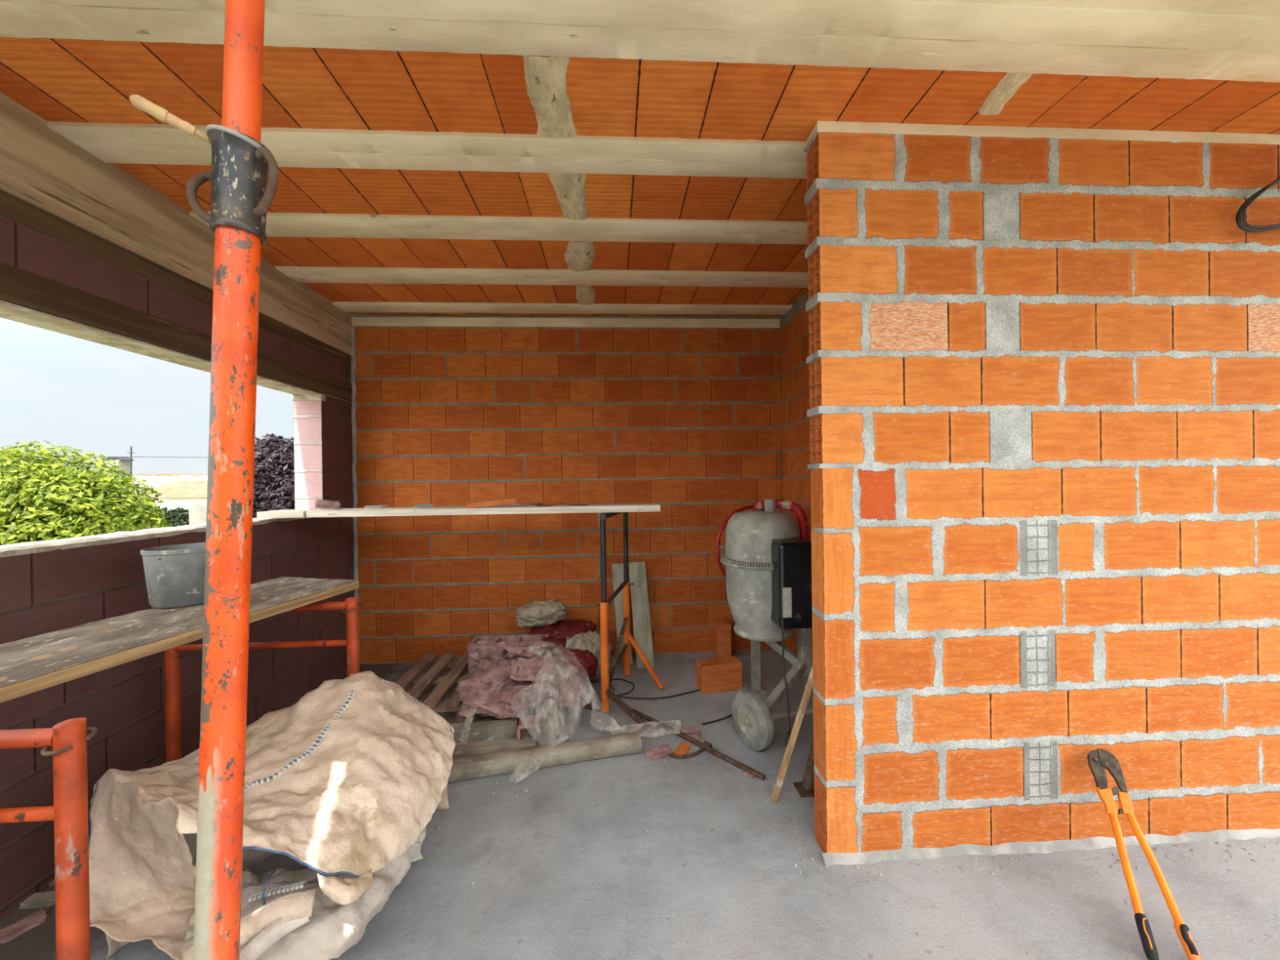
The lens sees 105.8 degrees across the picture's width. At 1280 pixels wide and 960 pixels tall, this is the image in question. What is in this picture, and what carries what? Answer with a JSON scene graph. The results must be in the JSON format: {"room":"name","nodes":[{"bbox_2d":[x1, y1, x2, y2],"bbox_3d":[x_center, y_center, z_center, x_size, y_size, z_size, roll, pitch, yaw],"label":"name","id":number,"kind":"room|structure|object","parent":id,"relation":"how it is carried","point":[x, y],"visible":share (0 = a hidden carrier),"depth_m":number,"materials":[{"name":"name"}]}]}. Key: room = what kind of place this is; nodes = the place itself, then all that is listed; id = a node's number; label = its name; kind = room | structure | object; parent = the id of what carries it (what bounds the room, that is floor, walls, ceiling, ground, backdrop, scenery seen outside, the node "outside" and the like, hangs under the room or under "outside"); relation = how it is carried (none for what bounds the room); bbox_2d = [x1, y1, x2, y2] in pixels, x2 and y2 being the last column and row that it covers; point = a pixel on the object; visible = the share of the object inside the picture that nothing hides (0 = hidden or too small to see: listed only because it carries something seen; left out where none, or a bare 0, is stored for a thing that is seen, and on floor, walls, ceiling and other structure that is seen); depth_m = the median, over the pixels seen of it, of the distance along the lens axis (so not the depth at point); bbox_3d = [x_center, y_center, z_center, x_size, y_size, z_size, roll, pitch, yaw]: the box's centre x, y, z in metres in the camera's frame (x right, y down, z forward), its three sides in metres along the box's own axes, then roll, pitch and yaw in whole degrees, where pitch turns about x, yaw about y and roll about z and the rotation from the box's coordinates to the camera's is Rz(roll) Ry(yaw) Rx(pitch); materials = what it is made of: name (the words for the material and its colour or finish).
{"room":"construction site","nodes":[
{"label":"construction site","id":0,"kind":"room"},
{"bbox_2d":[0,215,346,385],"bbox_3d":[-2.339,-0.849,1.434,0.191,0.170,5.130,-1,0,-3],"label":"wall","id":1,"kind":"structure","parent":0,"point":[24,248],"depth_m":2.14,"materials":[{"name":"brick"}]},
{"bbox_2d":[0,300,320,395],"bbox_3d":[-2.320,-0.626,1.220,0.198,0.009,4.700,-1,0,-3],"label":"trim","id":2,"kind":"structure","parent":1,"relation":"attached to","point":[9,311],"depth_m":2.16,"materials":[{"name":"beige wood"}]},
{"bbox_2d":[0,190,351,365],"bbox_3d":[-2.343,-0.979,1.433,0.192,0.090,5.130,-1,0,-3],"label":"trim","id":3,"kind":"structure","parent":1,"relation":"on","point":[11,207],"depth_m":2.14,"materials":[{"name":"wood"}]},
{"bbox_2d":[0,262,351,402],"bbox_3d":[-2.334,-0.699,1.435,0.200,0.130,5.130,-1,0,-3],"label":"wooden beam","id":4,"kind":"structure","parent":1,"relation":"attached to","point":[20,287],"depth_m":2.13,"materials":[{"name":"wood"}]},
{"bbox_2d":[0,92,352,355],"bbox_3d":[-2.332,-1.198,1.434,0.216,0.352,5.130,-1,0,-3],"label":"wooden beam","id":5,"kind":"structure","parent":1,"relation":"attached to","point":[40,166],"depth_m":2.13,"materials":[{"name":"wood"}]},
{"bbox_2d":[0,393,354,922],"bbox_3d":[-2.319,0.451,1.438,0.200,2.170,5.130,-1,0,-3],"label":"wall","id":6,"kind":"structure","parent":0,"point":[42,593],"depth_m":2.13,"materials":[{"name":"brown brick"}]},
{"bbox_2d":[0,517,308,557],"bbox_3d":[-2.320,0.260,1.438,0.214,0.041,5.130,-1,0,-3],"label":"trim","id":7,"kind":"structure","parent":6,"relation":"on","point":[15,549],"depth_m":2.07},
{"bbox_2d":[257,509,316,518],"bbox_3d":[-2.201,0.212,3.062,0.272,0.038,0.222,-1,0,-3],"label":"plank offcut","id":8,"kind":"object","parent":7,"relation":"on","point":[286,513],"visible":0.79,"depth_m":2.96,"materials":[{"name":"beige wood"}]},
{"bbox_2d":[292,394,325,400],"bbox_3d":[-2.453,-0.609,3.587,0.215,0.050,0.060,-1,0,-3],"label":"trim","id":9,"kind":"structure","parent":6,"relation":"attached to","point":[295,397],"depth_m":3.56,"materials":[{"name":"beige wood"}]},
{"bbox_2d":[321,394,353,508],"bbox_3d":[-2.358,-0.196,3.788,0.001,0.880,0.430,-1,0,-3],"label":"wall","id":10,"kind":"structure","parent":0,"point":[336,414],"depth_m":3.77,"materials":[{"name":"brown brick"}]},
{"bbox_2d":[114,163,807,222],"bbox_3d":[-0.487,-1.392,2.366,3.610,0.001,0.419,-1,0,-3],"label":"ceiling","id":11,"kind":"structure","parent":0,"point":[299,189],"depth_m":2.35,"materials":[{"name":"brick"}]},
{"bbox_2d":[260,236,808,271],"bbox_3d":[-0.522,-1.391,2.991,3.610,0.001,0.433,-1,0,-3],"label":"ceiling","id":12,"kind":"structure","parent":0,"point":[301,251],"depth_m":2.98,"materials":[{"name":"brick"}]},
{"bbox_2d":[302,282,808,305],"bbox_3d":[-0.558,-1.394,3.623,3.610,0.001,0.420,-1,0,-3],"label":"ceiling","id":13,"kind":"structure","parent":0,"point":[335,292],"depth_m":3.63,"materials":[{"name":"brick"}]},
{"bbox_2d":[348,311,782,316],"bbox_3d":[-0.582,-1.395,4.053,3.610,0.001,0.115,-1,0,-3],"label":"ceiling","id":14,"kind":"structure","parent":0,"point":[351,313],"depth_m":4.08,"materials":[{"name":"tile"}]},
{"bbox_2d":[351,314,780,317],"bbox_3d":[0.746,-1.569,2.928,6.540,0.280,3.030,-1,0,-3],"label":"roof slab","id":15,"kind":"structure","parent":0,"point":[352,314],"depth_m":4.18,"materials":[{"name":"brick"}]},
{"bbox_2d":[350,315,782,664],"bbox_3d":[-0.571,0.065,4.202,4.210,2.900,0.195,-1,0,-3],"label":"wall","id":16,"kind":"structure","parent":0,"point":[686,421],"depth_m":4.09,"materials":[{"name":"brick"}]},
{"bbox_2d":[346,364,351,386],"bbox_3d":[-2.478,-0.855,3.960,0.200,0.170,0.070,-1,0,-3],"label":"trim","id":17,"kind":"structure","parent":16,"relation":"attached to","point":[348,366],"depth_m":3.95,"materials":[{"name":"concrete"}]},
{"bbox_2d":[351,326,359,644],"bbox_3d":[-2.354,0.133,3.999,0.043,2.791,0.041,-1,0,32],"label":"trim","id":18,"kind":"structure","parent":16,"relation":"attached to","point":[353,355],"depth_m":3.99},
{"bbox_2d":[351,316,780,328],"bbox_3d":[-0.583,-1.333,4.097,3.600,0.074,0.014,-1,0,-3],"label":"trim","id":19,"kind":"structure","parent":16,"relation":"attached to","point":[356,321],"depth_m":4.09,"materials":[{"name":"wood"}]},
{"bbox_2d":[0,650,1279,959],"bbox_3d":[0.812,1.597,0.715,6.340,0.200,7.330,-1,0,-3],"label":"floor","id":20,"kind":"structure","parent":0,"point":[522,903],"depth_m":1.80,"materials":[{"name":"grey concrete"}]},
{"bbox_2d":[0,906,49,943],"bbox_3d":[-2.110,1.532,1.657,0.074,0.037,0.125,-1,0,30],"label":"fragment","id":21,"kind":"object","parent":20,"relation":"on","point":[12,931],"visible":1,"depth_m":1.65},
{"bbox_2d":[18,890,55,909],"bbox_3d":[-2.195,1.534,1.757,0.181,0.038,0.063,-1,0,-3],"label":"fragment","id":22,"kind":"object","parent":20,"relation":"on","point":[39,900],"visible":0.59,"depth_m":1.75,"materials":[{"name":"brown wood"}]},
{"bbox_2d":[0,717,97,959],"bbox_3d":[-1.617,1.033,1.053,0.822,0.990,0.100,-1,0,-3],"label":"trestle","id":23,"kind":"object","parent":20,"relation":"on","point":[68,738],"visible":1,"depth_m":1.06,"materials":[{"name":"orange metal"}]},
{"bbox_2d":[0,577,359,702],"bbox_3d":[-1.727,0.515,1.471,0.474,0.041,1.977,-1,0,7],"label":"board","id":24,"kind":"object","parent":23,"relation":"on","point":[31,664],"visible":0.84,"depth_m":1.53,"materials":[{"name":"brown wood"}]},
{"bbox_2d":[140,542,205,608],"bbox_3d":[-1.845,0.381,1.967,0.260,0.227,0.258,-1,0,-3],"label":"pail","id":25,"kind":"object","parent":24,"relation":"on","point":[175,574],"visible":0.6,"depth_m":1.87,"materials":[{"name":"metal"}]},
{"bbox_2d":[48,879,54,887],"bbox_3d":[-2.239,1.534,1.851,0.061,0.035,0.109,-1,0,-25],"label":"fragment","id":26,"kind":"object","parent":20,"relation":"on","point":[51,883],"visible":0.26,"depth_m":1.82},
{"bbox_2d":[185,0,279,959],"bbox_3d":[-0.645,0.074,0.755,0.256,2.884,0.140,-1,0,-3],"label":"prop","id":27,"kind":"object","parent":20,"relation":"on","point":[242,193],"visible":1,"depth_m":0.73,"materials":[{"name":"paint"}]},
{"bbox_2d":[129,94,210,143],"bbox_3d":[-0.678,-0.525,0.711,0.100,0.038,0.018,-1,0,-40],"label":"wooden stick","id":28,"kind":"object","parent":27,"relation":"on","point":[138,101],"visible":0.98,"depth_m":0.70,"materials":[{"name":"brown wood"}]},
{"bbox_2d":[164,596,362,762],"bbox_3d":[-1.678,1.030,2.162,0.875,0.990,0.100,-1,0,-3],"label":"trestle","id":29,"kind":"object","parent":20,"relation":"on","point":[171,656],"visible":0.46,"depth_m":2.15,"materials":[{"name":"orange metal"}]},
{"bbox_2d":[88,671,455,959],"bbox_3d":[-1.243,1.167,1.750,1.006,0.697,0.951,-1,0,-3],"label":"bag","id":30,"kind":"object","parent":20,"relation":"on","point":[345,781],"visible":0.84,"depth_m":1.51,"materials":[{"name":"fabric"}]},
{"bbox_2d":[395,652,559,724],"bbox_3d":[-1.100,1.443,3.422,1.150,0.140,0.920,-1,0,-3],"label":"wooden pallet","id":31,"kind":"object","parent":20,"relation":"on","point":[432,665],"visible":0.28,"depth_m":3.31,"materials":[{"name":"brown wood"}]},
{"bbox_2d":[458,689,479,701],"bbox_3d":[-1.014,1.334,3.002,0.152,0.127,0.208,-1,0,10],"label":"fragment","id":32,"kind":"object","parent":31,"relation":"on","point":[462,698],"visible":0.15,"depth_m":2.92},
{"bbox_2d":[455,677,519,717],"bbox_3d":[-0.909,1.340,2.982,0.423,0.202,0.265,-1,0,-18],"label":"plastic sheeting","id":33,"kind":"object","parent":31,"relation":"on","point":[488,700],"visible":0.73,"depth_m":2.91,"materials":[{"name":"plastic"}]},
{"bbox_2d":[479,659,513,691],"bbox_3d":[-0.887,1.245,3.078,0.171,0.145,0.267,-1,0,31],"label":"fragment","id":34,"kind":"object","parent":33,"relation":"on","point":[496,677],"visible":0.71,"depth_m":3.04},
{"bbox_2d":[467,634,544,674],"bbox_3d":[-0.964,1.263,3.514,0.500,0.215,0.200,-1,0,-1],"label":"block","id":35,"kind":"object","parent":31,"relation":"on","point":[491,638],"visible":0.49,"depth_m":3.58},
{"bbox_2d":[503,640,545,657],"bbox_3d":[-0.804,1.179,3.382,0.272,0.113,0.139,-1,0,-3],"label":"fragment","id":36,"kind":"object","parent":35,"relation":"on","point":[520,648],"visible":0.96,"depth_m":3.34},
{"bbox_2d":[489,684,535,719],"bbox_3d":[-0.785,1.344,2.945,0.273,0.168,0.175,-1,0,14],"label":"fragment","id":37,"kind":"object","parent":31,"relation":"on","point":[516,700],"visible":0.86,"depth_m":2.89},
{"bbox_2d":[471,656,578,716],"bbox_3d":[-0.751,1.333,3.189,0.728,0.241,0.433,-1,0,-14],"label":"plastic sheeting","id":38,"kind":"object","parent":31,"relation":"on","point":[571,679],"visible":0.19,"depth_m":3.15,"materials":[{"name":"plastic"}]},
{"bbox_2d":[466,640,509,669],"bbox_3d":[-1.042,1.217,3.370,0.305,0.193,0.138,-1,0,-3],"label":"fragment","id":39,"kind":"object","parent":38,"relation":"on","point":[482,654],"visible":0.79,"depth_m":3.32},
{"bbox_2d":[533,655,584,707],"bbox_3d":[-0.523,1.308,3.145,0.313,0.259,0.382,-1,0,-3],"label":"plastic sheeting","id":40,"kind":"object","parent":31,"relation":"on","point":[559,683],"visible":0.53,"depth_m":3.06,"materials":[{"name":"plastic"}]},
{"bbox_2d":[508,654,555,682],"bbox_3d":[-0.667,1.175,3.020,0.309,0.140,0.177,-1,0,-28],"label":"fragment","id":41,"kind":"object","parent":40,"relation":"on","point":[526,669],"visible":0.97,"depth_m":2.98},
{"bbox_2d":[527,619,599,656],"bbox_3d":[-0.604,1.241,3.815,0.574,0.247,0.341,-1,0,-3],"label":"sack","id":42,"kind":"object","parent":31,"relation":"on","point":[557,634],"visible":0.44,"depth_m":3.70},
{"bbox_2d":[515,598,567,627],"bbox_3d":[-0.774,1.049,3.807,0.406,0.182,0.275,-1,0,-10],"label":"sack","id":43,"kind":"object","parent":42,"relation":"on","point":[544,613],"visible":1,"depth_m":3.71,"materials":[{"name":"beige fabric"}]},
{"bbox_2d":[452,736,536,758],"bbox_3d":[-0.907,1.490,2.682,0.652,0.045,0.080,-1,0,-8],"label":"timber","id":44,"kind":"object","parent":20,"relation":"on","point":[466,748],"visible":0.41,"depth_m":2.67,"materials":[{"name":"brown wood"}]},
{"bbox_2d":[449,715,560,742],"bbox_3d":[-0.832,1.474,2.856,0.723,0.075,0.090,-1,0,-9],"label":"timber","id":45,"kind":"object","parent":20,"relation":"on","point":[506,728],"visible":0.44,"depth_m":2.82,"materials":[{"name":"brown wood"}]},
{"bbox_2d":[516,715,540,746],"bbox_3d":[-0.642,1.447,2.787,0.130,0.125,0.120,-1,0,-12],"label":"fragment","id":46,"kind":"object","parent":20,"relation":"on","point":[531,722],"visible":0.77,"depth_m":2.75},
{"bbox_2d":[447,731,641,782],"bbox_3d":[-0.554,1.465,2.553,1.137,0.088,0.101,-1,0,-14],"label":"timber","id":47,"kind":"object","parent":20,"relation":"on","point":[479,766],"visible":0.85,"depth_m":2.53,"materials":[{"name":"brown wood"}]},
{"bbox_2d":[556,648,598,679],"bbox_3d":[-0.438,1.271,3.364,0.300,0.185,0.282,-1,0,-3],"label":"sack","id":48,"kind":"object","parent":20,"relation":"on","point":[586,668],"visible":0.74,"depth_m":3.27,"materials":[{"name":"red fabric"}]},
{"bbox_2d":[564,630,612,683],"bbox_3d":[-0.392,1.324,3.605,0.353,0.362,0.283,-1,0,-35],"label":"sack","id":49,"kind":"object","parent":20,"relation":"on","point":[590,641],"visible":0.4,"depth_m":3.54,"materials":[{"name":"beige fabric"}]},
{"bbox_2d":[516,642,679,780],"bbox_3d":[-0.335,1.262,2.889,0.996,0.461,0.660,-1,0,-26],"label":"plastic sheet","id":50,"kind":"object","parent":20,"relation":"on","point":[588,697],"visible":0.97,"depth_m":2.83,"materials":[{"name":"white"}]},
{"bbox_2d":[574,511,664,732],"bbox_3d":[-0.038,0.854,3.340,0.624,1.297,0.745,-1,0,30],"label":"trestle","id":51,"kind":"object","parent":20,"relation":"on","point":[606,675],"visible":0.93,"depth_m":3.13,"materials":[{"name":"orange paint"}]},
{"bbox_2d":[311,504,567,509],"bbox_3d":[-1.262,0.203,3.350,2.051,0.030,0.213,-1,0,-3],"label":"plank","id":52,"kind":"object","parent":51,"relation":"on","point":[556,504],"visible":0.12,"depth_m":3.42,"materials":[{"name":"beige wood"}]},
{"bbox_2d":[364,505,387,507],"bbox_3d":[-1.801,0.184,3.304,0.151,0.022,0.075,-1,0,-3],"label":"lump","id":53,"kind":"object","parent":52,"relation":"on","point":[369,506],"visible":0.71,"depth_m":3.28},
{"bbox_2d":[413,504,434,507],"bbox_3d":[-1.503,0.180,3.362,0.138,0.022,0.073,-1,0,-14],"label":"lump","id":54,"kind":"object","parent":52,"relation":"on","point":[415,505],"visible":0.8,"depth_m":3.33,"materials":[{"name":"grey concrete"}]},
{"bbox_2d":[503,502,542,506],"bbox_3d":[-0.815,0.171,3.380,0.255,0.022,0.112,-1,0,5],"label":"fragment","id":55,"kind":"object","parent":52,"relation":"on","point":[513,504],"visible":0.66,"depth_m":3.34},
{"bbox_2d":[306,503,660,517],"bbox_3d":[-0.966,0.195,3.141,2.183,0.040,0.223,-1,0,-3],"label":"plank","id":56,"kind":"object","parent":51,"relation":"on","point":[415,511],"visible":0.94,"depth_m":3.04,"materials":[{"name":"beige wood"}]},
{"bbox_2d":[314,499,341,509],"bbox_3d":[-1.964,0.153,3.045,0.143,0.068,0.062,-1,0,-45],"label":"fragment","id":57,"kind":"object","parent":56,"relation":"on","point":[322,504],"visible":1,"depth_m":3.03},
{"bbox_2d":[466,496,517,507],"bbox_3d":[-0.945,0.140,3.081,0.321,0.069,0.071,-1,0,-11],"label":"fragment","id":58,"kind":"object","parent":56,"relation":"on","point":[498,501],"visible":1,"depth_m":3.06,"materials":[{"name":"orange brick"}]},
{"bbox_2d":[537,502,588,506],"bbox_3d":[-0.500,0.156,3.144,0.327,0.024,0.041,-1,0,-6],"label":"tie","id":59,"kind":"object","parent":56,"relation":"on","point":[562,502],"visible":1,"depth_m":3.15,"materials":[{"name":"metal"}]},
{"bbox_2d":[611,563,632,664],"bbox_3d":[-0.150,1.103,4.027,0.114,0.787,0.221,-1,0,-20],"label":"board","id":60,"kind":"object","parent":20,"relation":"on","point":[617,568],"visible":0.48,"depth_m":4.03,"materials":[{"name":"grey wood"}]},
{"bbox_2d":[628,561,654,668],"bbox_3d":[0.008,1.097,3.986,0.145,0.797,0.313,-1,0,-14],"label":"board","id":61,"kind":"object","parent":20,"relation":"on","point":[639,594],"visible":0.91,"depth_m":3.98,"materials":[{"name":"beige wood"}]},
{"bbox_2d":[610,678,701,699],"bbox_3d":[0.068,1.491,3.409,0.681,0.011,0.285,-1,0,19],"label":"power cable","id":62,"kind":"object","parent":20,"relation":"on","point":[632,683],"visible":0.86,"depth_m":3.36,"materials":[{"name":"rubber"}]},
{"bbox_2d":[645,744,674,761],"bbox_3d":[0.105,1.501,2.648,0.164,0.050,0.094,-1,0,-24],"label":"fragment","id":63,"kind":"object","parent":20,"relation":"on","point":[655,753],"visible":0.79,"depth_m":2.63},
{"bbox_2d":[674,741,691,755],"bbox_3d":[0.235,1.499,2.683,0.079,0.024,0.157,-1,0,28],"label":"fragment","id":64,"kind":"object","parent":20,"relation":"on","point":[682,748],"visible":0.78,"depth_m":2.68,"materials":[{"name":"orange brick"}]},
{"bbox_2d":[681,725,701,738],"bbox_3d":[0.302,1.496,2.847,0.124,0.069,0.097,-1,0,13],"label":"fragment","id":65,"kind":"object","parent":20,"relation":"on","point":[692,731],"visible":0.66,"depth_m":2.83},
{"bbox_2d":[631,708,765,780],"bbox_3d":[0.228,1.479,2.691,0.954,0.045,0.232,-1,0,43],"label":"bar","id":66,"kind":"object","parent":20,"relation":"on","point":[707,746],"visible":0.98,"depth_m":2.63,"materials":[{"name":"brown metal"}]},
{"bbox_2d":[696,655,742,693],"bbox_3d":[0.567,1.392,3.464,0.300,0.200,0.120,-1,0,-12],"label":"brick","id":67,"kind":"object","parent":20,"relation":"on","point":[718,674],"visible":1,"depth_m":3.41,"materials":[{"name":"orange brick"}]},
{"bbox_2d":[713,617,731,657],"bbox_3d":[0.694,1.339,4.078,0.110,0.300,0.190,-1,0,-3],"label":"brick","id":68,"kind":"object","parent":67,"relation":"on","point":[722,626],"visible":0.79,"depth_m":3.98,"materials":[{"name":"orange brick"}]},
{"bbox_2d":[702,689,749,724],"bbox_3d":[0.607,1.485,3.152,0.098,0.011,0.603,-1,0,40],"label":"power cable","id":69,"kind":"object","parent":20,"relation":"on","point":[730,715],"visible":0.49,"depth_m":2.99,"materials":[{"name":"black rubber"}]},
{"bbox_2d":[737,686,746,691],"bbox_3d":[0.742,1.490,3.442,0.122,0.024,0.068,-1,0,-3],"label":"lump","id":70,"kind":"object","parent":20,"relation":"on","point":[743,688],"visible":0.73,"depth_m":3.42,"materials":[{"name":"grey concrete"}]},
{"bbox_2d":[741,770,757,778],"bbox_3d":[0.560,1.496,2.459,0.084,0.018,0.052,-1,0,38],"label":"fragment","id":71,"kind":"object","parent":20,"relation":"on","point":[744,772],"visible":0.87,"depth_m":2.45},
{"bbox_2d":[715,498,813,751],"bbox_3d":[0.868,0.804,3.025,0.721,1.372,0.975,-1,0,-3],"label":"mixer","id":72,"kind":"object","parent":20,"relation":"on","point":[767,562],"visible":0.92,"depth_m":2.84,"materials":[{"name":"metal"}]},
{"bbox_2d":[770,664,813,803],"bbox_3d":[0.731,1.139,2.248,0.247,0.701,0.035,-1,0,-3],"label":"batten","id":73,"kind":"object","parent":20,"relation":"on","point":[809,686],"visible":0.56,"depth_m":2.23,"materials":[{"name":"brown wood"}]},
{"bbox_2d":[793,732,813,797],"bbox_3d":[0.897,1.149,2.356,0.327,0.685,0.130,-1,0,-19],"label":"tube","id":74,"kind":"object","parent":20,"relation":"on","point":[805,788],"visible":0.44,"depth_m":2.32,"materials":[{"name":"brown metal"}]},
{"bbox_2d":[337,686,1279,959],"bbox_3d":[0.842,1.490,2.612,3.916,0.014,2.060,-1,0,-3],"label":"floor grit","id":75,"kind":"structure","parent":20,"relation":"on","point":[764,781],"depth_m":1.91,"materials":[{"name":"grey gravel"}]},
{"bbox_2d":[1087,748,1201,959],"bbox_3d":[1.736,1.276,1.690,0.141,0.403,0.543,-1,0,27],"label":"cutter","id":76,"kind":"object","parent":20,"relation":"on","point":[1099,760],"visible":1,"depth_m":1.68,"materials":[{"name":"metal"}]},
{"bbox_2d":[1096,786,1117,814],"bbox_3d":[1.744,1.194,1.803,0.048,0.065,0.093,-1,0,25],"label":"socket","id":77,"kind":"object","parent":76,"relation":"attached to","point":[1105,794],"depth_m":1.80,"materials":[{"name":"orange paint"}]},
{"bbox_2d":[1117,791,1133,814],"bbox_3d":[1.797,1.196,1.791,0.039,0.056,0.080,-1,0,30],"label":"socket","id":78,"kind":"object","parent":76,"relation":"attached to","point":[1126,805],"depth_m":1.78,"materials":[{"name":"orange paint"}]},
{"bbox_2d":[0,36,1279,142],"bbox_3d":[0.610,-1.404,1.819,5.740,0.001,0.410,-1,0,-3],"label":"ceiling","id":79,"kind":"structure","parent":0,"point":[55,79],"depth_m":1.75,"materials":[{"name":"brick"}]},
{"bbox_2d":[0,0,1279,315],"bbox_3d":[0.657,-1.449,1.880,6.240,0.127,4.388,-1,0,-3],"label":"ceiling","id":80,"kind":"structure","parent":0,"point":[903,34],"depth_m":1.59,"materials":[{"name":"wood"}]},
{"bbox_2d":[780,289,813,666],"bbox_3d":[1.363,0.033,3.152,0.135,2.900,2.140,-1,0,-3],"label":"wall","id":81,"kind":"structure","parent":0,"point":[794,324],"depth_m":3.87,"materials":[{"name":"brick"}]},
{"bbox_2d":[810,468,826,853],"bbox_3d":[0.723,0.722,1.963,0.001,1.545,0.115,-1,0,-3],"label":"wall","id":82,"kind":"structure","parent":0,"point":[816,486],"depth_m":1.96,"materials":[{"name":"brick"}]},
{"bbox_2d":[804,130,846,468],"bbox_3d":[0.749,-0.710,1.961,0.110,1.326,0.117,-1,0,-3],"label":"brick wall","id":83,"kind":"structure","parent":0,"point":[814,183],"depth_m":1.96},
{"bbox_2d":[817,132,1279,853],"bbox_3d":[2.101,0.027,2.039,2.777,2.900,0.115,-1,0,-3],"label":"wall","id":84,"kind":"structure","parent":0,"point":[1051,520],"depth_m":1.96,"materials":[{"name":"brick"}]},
{"bbox_2d":[805,120,1279,146],"bbox_3d":[2.080,-1.406,2.031,2.781,0.045,0.121,-1,0,-3],"label":"trim","id":85,"kind":"structure","parent":84,"relation":"attached to","point":[820,126],"depth_m":1.95,"materials":[{"name":"wood"}]},
{"bbox_2d":[822,828,1279,866],"bbox_3d":[2.114,1.462,1.967,2.797,0.029,0.036,-1,0,-3],"label":"mortar joint","id":86,"kind":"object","parent":84,"relation":"attached to","point":[830,859],"depth_m":1.94,"materials":[{"name":"grey concrete"}]},
{"bbox_2d":[1235,176,1279,232],"bbox_3d":[2.608,-1.163,1.974,0.370,0.304,0.040,-1,0,-6],"label":"hanging cable","id":87,"kind":"object","parent":84,"relation":"hanging from","point":[1242,210],"visible":1,"depth_m":1.96,"materials":[{"name":"black rubber"}]},
{"label":"outside","id":88,"kind":"structure","parent":0,"visible":0},
{"bbox_3d":[-21.590,4.905,28.845,260.000,0.200,200.000,-1,0,-3],"label":"ground","id":89,"kind":"structure","parent":88,"visible":0},
{"bbox_2d":[0,440,173,545],"bbox_3d":[-8.005,2.087,6.150,4.104,5.217,2.474,-1,0,7],"label":"bush","id":90,"kind":"object","parent":89,"relation":"on","point":[38,502],"visible":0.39,"depth_m":5.70,"materials":[{"name":"green plant"}]},
{"bbox_2d":[102,457,134,506],"bbox_3d":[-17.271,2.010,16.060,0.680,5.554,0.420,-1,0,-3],"label":"building","id":91,"kind":"structure","parent":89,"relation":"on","point":[123,461],"depth_m":15.99,"materials":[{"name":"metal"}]},
{"bbox_2d":[126,446,134,503],"bbox_3d":[-15.886,1.474,15.135,0.213,5.050,0.040,-1,0,-3],"label":"mast","id":92,"kind":"object","parent":89,"relation":"on","point":[131,452],"visible":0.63,"depth_m":15.12,"materials":[{"name":"black metal"}]},
{"bbox_2d":[134,474,171,493],"bbox_3d":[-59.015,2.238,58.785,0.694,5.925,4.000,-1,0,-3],"label":"building","id":93,"kind":"structure","parent":89,"relation":"on","point":[154,480],"depth_m":58.52,"materials":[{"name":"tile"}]},
{"bbox_2d":[130,506,189,528],"bbox_3d":[-11.221,2.673,11.401,2.047,4.097,0.803,-1,0,-3],"label":"bush","id":94,"kind":"object","parent":89,"relation":"on","point":[178,517],"visible":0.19,"depth_m":11.20,"materials":[{"name":"green plant"}]},
{"bbox_2d":[135,480,207,511],"bbox_3d":[-17.488,2.385,21.457,5.851,4.776,4.800,-1,0,-3],"label":"house","id":95,"kind":"structure","parent":89,"relation":"on","point":[175,494],"depth_m":19.51,"materials":[{"name":"tile"}]},
{"bbox_2d":[170,475,182,481],"bbox_3d":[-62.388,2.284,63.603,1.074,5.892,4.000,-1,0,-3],"label":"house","id":96,"kind":"structure","parent":89,"relation":"on","point":[174,477],"depth_m":64.79,"materials":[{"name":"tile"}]},
{"bbox_2d":[163,473,192,480],"bbox_3d":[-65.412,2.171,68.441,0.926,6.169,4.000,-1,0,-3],"label":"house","id":97,"kind":"structure","parent":89,"relation":"on","point":[186,477],"depth_m":69.29,"materials":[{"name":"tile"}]},
{"bbox_2d":[188,501,207,524],"bbox_3d":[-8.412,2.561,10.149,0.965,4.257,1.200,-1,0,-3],"label":"outbuilding","id":98,"kind":"structure","parent":89,"relation":"on","point":[197,510],"depth_m":9.53,"materials":[{"name":"white paint"}]},
{"bbox_2d":[192,475,204,480],"bbox_3d":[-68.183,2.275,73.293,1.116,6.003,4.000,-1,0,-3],"label":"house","id":99,"kind":"structure","parent":89,"relation":"on","point":[195,477],"depth_m":74.28,"materials":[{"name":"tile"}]},
{"bbox_2d":[190,473,208,480],"bbox_3d":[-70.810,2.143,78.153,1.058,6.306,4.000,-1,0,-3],"label":"house","id":100,"kind":"structure","parent":89,"relation":"on","point":[205,475],"depth_m":78.15,"materials":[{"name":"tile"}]},
{"bbox_2d":[252,433,294,518],"bbox_3d":[-6.309,1.905,8.692,1.974,5.522,1.760,-1,0,21],"label":"tree","id":101,"kind":"object","parent":89,"relation":"on","point":[273,489],"visible":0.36,"depth_m":8.19,"materials":[{"name":"purple plant"}]},
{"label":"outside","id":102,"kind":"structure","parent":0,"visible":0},
{"bbox_2d":[66,456,208,457],"bbox_3d":[-13.642,-0.679,14.906,7.272,0.061,0.750,-1,0,-19],"label":"overhead wire","id":103,"kind":"object","parent":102,"point":[108,456],"visible":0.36,"depth_m":14.20,"materials":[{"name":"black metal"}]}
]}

